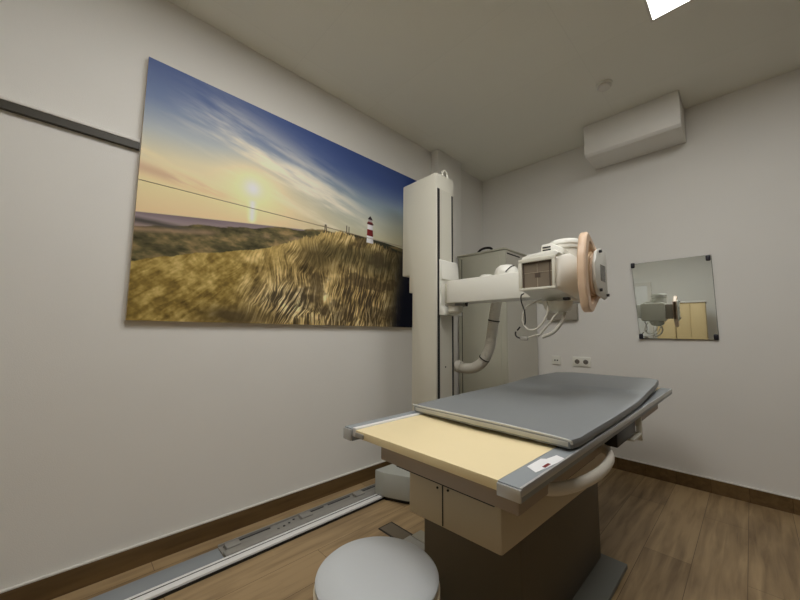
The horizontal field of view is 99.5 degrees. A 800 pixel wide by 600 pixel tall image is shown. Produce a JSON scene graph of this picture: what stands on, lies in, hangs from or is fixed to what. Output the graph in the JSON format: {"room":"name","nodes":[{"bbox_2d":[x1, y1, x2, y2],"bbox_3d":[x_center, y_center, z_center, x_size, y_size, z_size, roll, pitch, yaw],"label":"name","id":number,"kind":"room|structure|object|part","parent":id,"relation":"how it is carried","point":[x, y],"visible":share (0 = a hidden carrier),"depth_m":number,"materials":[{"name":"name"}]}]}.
{"room":"radiology room","nodes":[
{"label":"radiology room","id":0,"kind":"room"},
{"bbox_2d":[0,0,483,589],"bbox_3d":[-0.769,-0.127,2.234,4.900,2.868,0.100,6,-8,-44],"label":"wall","id":1,"kind":"structure","parent":0,"point":[117,433],"depth_m":1.62,"materials":[{"name":"paint"}]},
{"bbox_2d":[0,95,139,150],"bbox_3d":[-1.852,-0.827,1.152,1.545,0.048,0.026,6,-8,-44],"label":"trim","id":2,"kind":"structure","parent":1,"relation":"attached to","point":[7,104],"depth_m":1.50,"materials":[{"name":"grey metal"}]},
{"bbox_2d":[0,460,391,599],"bbox_3d":[-0.742,1.248,2.059,4.700,0.098,0.015,6,-8,-44],"label":"baseboard","id":3,"kind":"structure","parent":1,"relation":"attached to","point":[56,584],"depth_m":1.67,"materials":[{"name":"brown wood"}]},
{"bbox_2d":[125,57,415,327],"bbox_3d":[-0.569,-0.497,2.369,2.020,1.340,0.028,6,-8,-44],"label":"wall picture","id":4,"kind":"object","parent":1,"relation":"attached to","point":[244,213],"visible":0.92,"depth_m":2.04,"materials":[{"name":"paper"}]},
{"bbox_2d":[431,149,461,394],"bbox_3d":[0.457,-0.062,3.292,0.375,2.770,0.085,6,-8,-44],"label":"pillar","id":5,"kind":"structure","parent":1,"relation":"attached to","point":[440,161],"depth_m":3.37,"materials":[{"name":"metal"}]},
{"bbox_2d":[52,468,799,599],"bbox_3d":[0.244,1.258,1.036,4.900,0.100,3.050,6,-8,-44],"label":"floor","id":6,"kind":"structure","parent":0,"point":[675,541],"depth_m":1.75,"materials":[{"name":"laminate"}]},
{"bbox_2d":[88,484,384,599],"bbox_3d":[-1.099,1.219,1.421,2.900,0.026,0.193,6,-8,-44],"label":"rail","id":7,"kind":"object","parent":6,"relation":"on","point":[228,554],"visible":0.85,"depth_m":1.69,"materials":[{"name":"white metal"}]},
{"bbox_3d":[-1.520,1.186,1.052,1.780,0.012,0.110,6,-8,-44],"label":"plate","id":8,"kind":"part","parent":7,"relation":"part of","materials":[{"name":"grey metal"}]},
{"bbox_2d":[313,536,439,599],"bbox_3d":[-0.046,0.952,0.892,0.468,0.476,0.457,6,-8,-44],"label":"round stool","id":9,"kind":"object","parent":6,"relation":"on","point":[376,567],"visible":1,"depth_m":0.89,"materials":[{"name":"grey plastic"}]},
{"bbox_2d":[378,522,412,539],"bbox_3d":[-0.023,1.284,1.878,0.103,0.005,0.180,6,-8,-44],"label":"floor outlet","id":10,"kind":"object","parent":6,"relation":"on","point":[391,529],"visible":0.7,"depth_m":1.88,"materials":[{"name":"black metal"}]},
{"bbox_2d":[403,530,424,551],"bbox_3d":[0.136,1.263,1.728,0.175,0.022,0.240,6,-8,-44],"label":"duct","id":11,"kind":"object","parent":6,"relation":"on","point":[418,539],"visible":0.35,"depth_m":1.78,"materials":[{"name":"metal"}]},
{"bbox_3d":[0.171,1.268,1.762,0.078,0.018,0.240,6,-8,-44],"label":"duct lid","id":12,"kind":"part","parent":11,"relation":"part of","materials":[{"name":"beige"}]},
{"bbox_2d":[375,170,454,503],"bbox_3d":[0.219,0.193,2.451,0.634,2.292,0.435,6,-8,-44],"label":"column","id":13,"kind":"structure","parent":6,"relation":"on","point":[428,219],"depth_m":2.38,"materials":[{"name":"grey metal"}]},
{"bbox_2d":[454,302,501,373],"bbox_3d":[0.617,0.177,2.257,0.110,0.658,0.613,6,-8,-44],"label":"corrugated hose","id":14,"kind":"object","parent":13,"relation":"attached to","point":[485,357],"visible":0.68,"depth_m":2.26,"materials":[{"name":"beige plastic"}]},
{"bbox_2d":[439,259,535,315],"bbox_3d":[0.566,-0.104,2.145,0.213,0.388,0.676,6,-8,-44],"label":"tube arm","id":15,"kind":"object","parent":13,"relation":"attached to","point":[455,293],"visible":0.94,"depth_m":2.12,"materials":[{"name":"white plastic"}]},
{"bbox_3d":[0.374,0.035,2.284,0.125,0.016,0.080,6,-8,-44],"label":"clamp plate","id":16,"kind":"part","parent":15,"relation":"part of","materials":[{"name":"metal"}]},
{"bbox_2d":[480,264,517,276],"bbox_3d":[0.609,-0.177,2.071,0.140,0.068,0.232,6,-8,-44],"label":"cover","id":17,"kind":"object","parent":15,"relation":"on","point":[502,269],"visible":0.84,"depth_m":1.99,"materials":[{"name":"white plastic"}]},
{"bbox_2d":[518,238,579,312],"bbox_3d":[0.806,-0.118,1.707,0.328,0.370,0.284,6,-8,-44],"label":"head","id":18,"kind":"object","parent":15,"relation":"attached to","point":[550,274],"visible":0.85,"depth_m":1.63},
{"bbox_2d":[523,260,550,287],"bbox_3d":[0.661,-0.123,1.637,0.002,0.126,0.140,6,-8,-44],"label":"shutter","id":19,"kind":"object","parent":18,"relation":"hanging from","point":[536,273],"depth_m":1.64,"materials":[{"name":"brown"}]},
{"bbox_2d":[520,293,565,338],"bbox_3d":[0.704,0.076,1.656,0.213,0.225,0.075,-1,-6,15],"label":"cable loop","id":20,"kind":"object","parent":18,"relation":"hanging from","point":[559,325],"visible":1,"depth_m":1.64,"materials":[{"name":"beige"}]},
{"bbox_2d":[515,326,542,339],"bbox_3d":[0.636,0.166,1.686,0.138,0.071,0.017,-5,-8,43],"label":"cable","id":21,"kind":"object","parent":20,"relation":"hanging from","point":[519,327],"visible":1,"depth_m":1.69,"materials":[{"name":"white plastic"}]},
{"bbox_2d":[541,243,567,253],"bbox_3d":[0.785,-0.248,1.703,0.102,0.062,0.113,6,-8,-44],"label":"vent","id":22,"kind":"object","parent":18,"relation":"attached to","point":[561,247],"depth_m":1.67,"materials":[{"name":"white plastic"}]},
{"bbox_2d":[577,232,609,311],"bbox_3d":[0.883,-0.122,1.544,0.260,0.359,0.062,6,-8,-44],"label":"control panel","id":23,"kind":"object","parent":18,"relation":"attached to","point":[591,261],"visible":1,"depth_m":1.50,"materials":[{"name":"beige plastic"}]},
{"bbox_3d":[0.922,-0.122,1.563,0.178,0.237,0.014,6,-8,-44],"label":"plate","id":24,"kind":"part","parent":23,"relation":"part of","materials":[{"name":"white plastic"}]},
{"bbox_2d":[457,247,537,393],"bbox_3d":[0.959,0.475,3.301,0.620,1.908,0.520,6,-8,-44],"label":"tall cabinet","id":25,"kind":"object","parent":6,"relation":"on","point":[513,359],"depth_m":3.11,"materials":[{"name":"beige metal"}]},
{"bbox_3d":[0.761,0.480,3.069,0.006,1.750,0.350,6,-8,-44],"label":"panel","id":26,"kind":"part","parent":25,"relation":"part of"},
{"bbox_3d":[0.796,-0.471,3.176,0.014,0.051,0.169,6,-8,-44],"label":"black handle","id":27,"kind":"part","parent":25,"relation":"part of","materials":[{"name":"black plastic"}]},
{"bbox_3d":[1.141,0.470,3.122,0.580,1.788,0.004,6,-8,-44],"label":"panel","id":28,"kind":"part","parent":25,"relation":"part of","materials":[{"name":"beige metal"}]},
{"bbox_2d":[343,388,671,599],"bbox_3d":[0.754,0.891,1.673,2.060,0.764,0.735,6,-8,-44],"label":"table","id":29,"kind":"object","parent":6,"relation":"on","point":[497,527],"visible":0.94,"depth_m":1.16,"materials":[{"name":"grey"}]},
{"bbox_3d":[0.550,0.556,1.928,2.050,0.044,0.049,6,-8,-44],"label":"rail","id":30,"kind":"part","parent":29,"relation":"part of","materials":[{"name":"grey metal"}]},
{"bbox_2d":[412,372,658,448],"bbox_3d":[0.881,0.498,1.833,1.794,0.050,0.708,6,-8,-44],"label":"mattress","id":31,"kind":"object","parent":29,"relation":"on","point":[567,410],"visible":1,"depth_m":1.46,"materials":[{"name":"grey plastic"}]},
{"bbox_2d":[527,455,563,471],"bbox_3d":[0.385,0.431,0.899,0.160,0.002,0.042,5,-7,-39],"label":"sticker","id":32,"kind":"object","parent":29,"relation":"on","point":[540,464],"visible":1,"depth_m":0.89,"materials":[{"name":"white paper"}]},
{"bbox_3d":[0.984,0.511,1.479,2.054,0.033,0.060,6,-8,-44],"label":"rail","id":33,"kind":"part","parent":29,"relation":"part of","materials":[{"name":"grey metal"}]},
{"bbox_3d":[0.524,1.244,1.498,0.940,0.022,0.620,6,-8,-44],"label":"plate","id":34,"kind":"part","parent":29,"relation":"part of","materials":[{"name":"grey metal"}]},
{"bbox_2d":[168,0,799,181],"bbox_3d":[0.272,-1.696,1.322,4.900,0.100,3.050,6,-8,-44],"label":"ceiling","id":35,"kind":"structure","parent":0,"point":[498,87],"depth_m":2.17,"materials":[{"name":"white paint"}]},
{"bbox_2d":[596,79,612,91],"bbox_3d":[1.448,-1.512,2.402,0.104,0.034,0.104,6,-8,-44],"label":"smoke detector","id":36,"kind":"object","parent":35,"relation":"attached to","point":[604,85],"visible":1,"depth_m":2.38,"materials":[{"name":"white plastic"}]},
{"bbox_2d":[644,0,692,21],"bbox_3d":[1.187,-1.636,1.263,1.240,0.012,0.620,6,-8,-44],"label":"recessed light","id":37,"kind":"object","parent":35,"relation":"in","point":[656,9],"visible":1,"depth_m":1.82,"materials":[{"name":"white plastic"}]},
{"bbox_2d":[483,68,799,497],"bbox_3d":[1.980,-0.042,2.841,0.100,2.868,2.850,6,-8,-44],"label":"wall","id":38,"kind":"structure","parent":0,"point":[729,193],"depth_m":2.49,"materials":[{"name":"paint"}]},
{"bbox_2d":[552,356,560,364],"bbox_3d":[1.482,0.570,3.210,0.014,0.081,0.081,6,-8,-44],"label":"socket","id":39,"kind":"object","parent":38,"relation":"attached to","point":[555,359],"visible":1,"depth_m":3.20,"materials":[{"name":"white plastic"}]},
{"bbox_2d":[547,304,578,319],"bbox_3d":[1.528,0.005,3.200,0.045,0.365,0.270,6,-8,-44],"label":"wall box","id":40,"kind":"object","parent":38,"relation":"attached to","point":[572,314],"visible":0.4,"depth_m":3.12,"materials":[{"name":"beige"}]},
{"bbox_2d":[572,357,590,366],"bbox_3d":[1.635,0.557,3.052,0.014,0.081,0.152,6,-8,-44],"label":"power socket","id":41,"kind":"object","parent":38,"relation":"attached to","point":[577,361],"visible":1,"depth_m":3.05,"materials":[{"name":"white plastic"}]},
{"bbox_2d":[583,90,686,169],"bbox_3d":[1.900,-1.353,2.769,0.310,0.273,0.635,6,-8,-44],"label":"air conditioner","id":42,"kind":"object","parent":38,"relation":"attached to","point":[658,124],"depth_m":2.66,"materials":[{"name":"paint"}]},
{"bbox_2d":[631,255,718,339],"bbox_3d":[2.098,-0.009,2.619,0.032,0.626,0.501,6,-8,-44],"label":"wall mirror","id":43,"kind":"object","parent":38,"relation":"attached to","point":[675,298],"visible":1,"depth_m":2.59,"materials":[{"name":"clear glass"}]},
{"bbox_2d":[612,456,799,514],"bbox_3d":[1.931,1.332,2.663,0.015,0.098,2.836,6,-8,-44],"label":"baseboard","id":44,"kind":"structure","parent":38,"relation":"attached to","point":[777,501],"depth_m":2.38,"materials":[{"name":"brown wood"}]}
]}

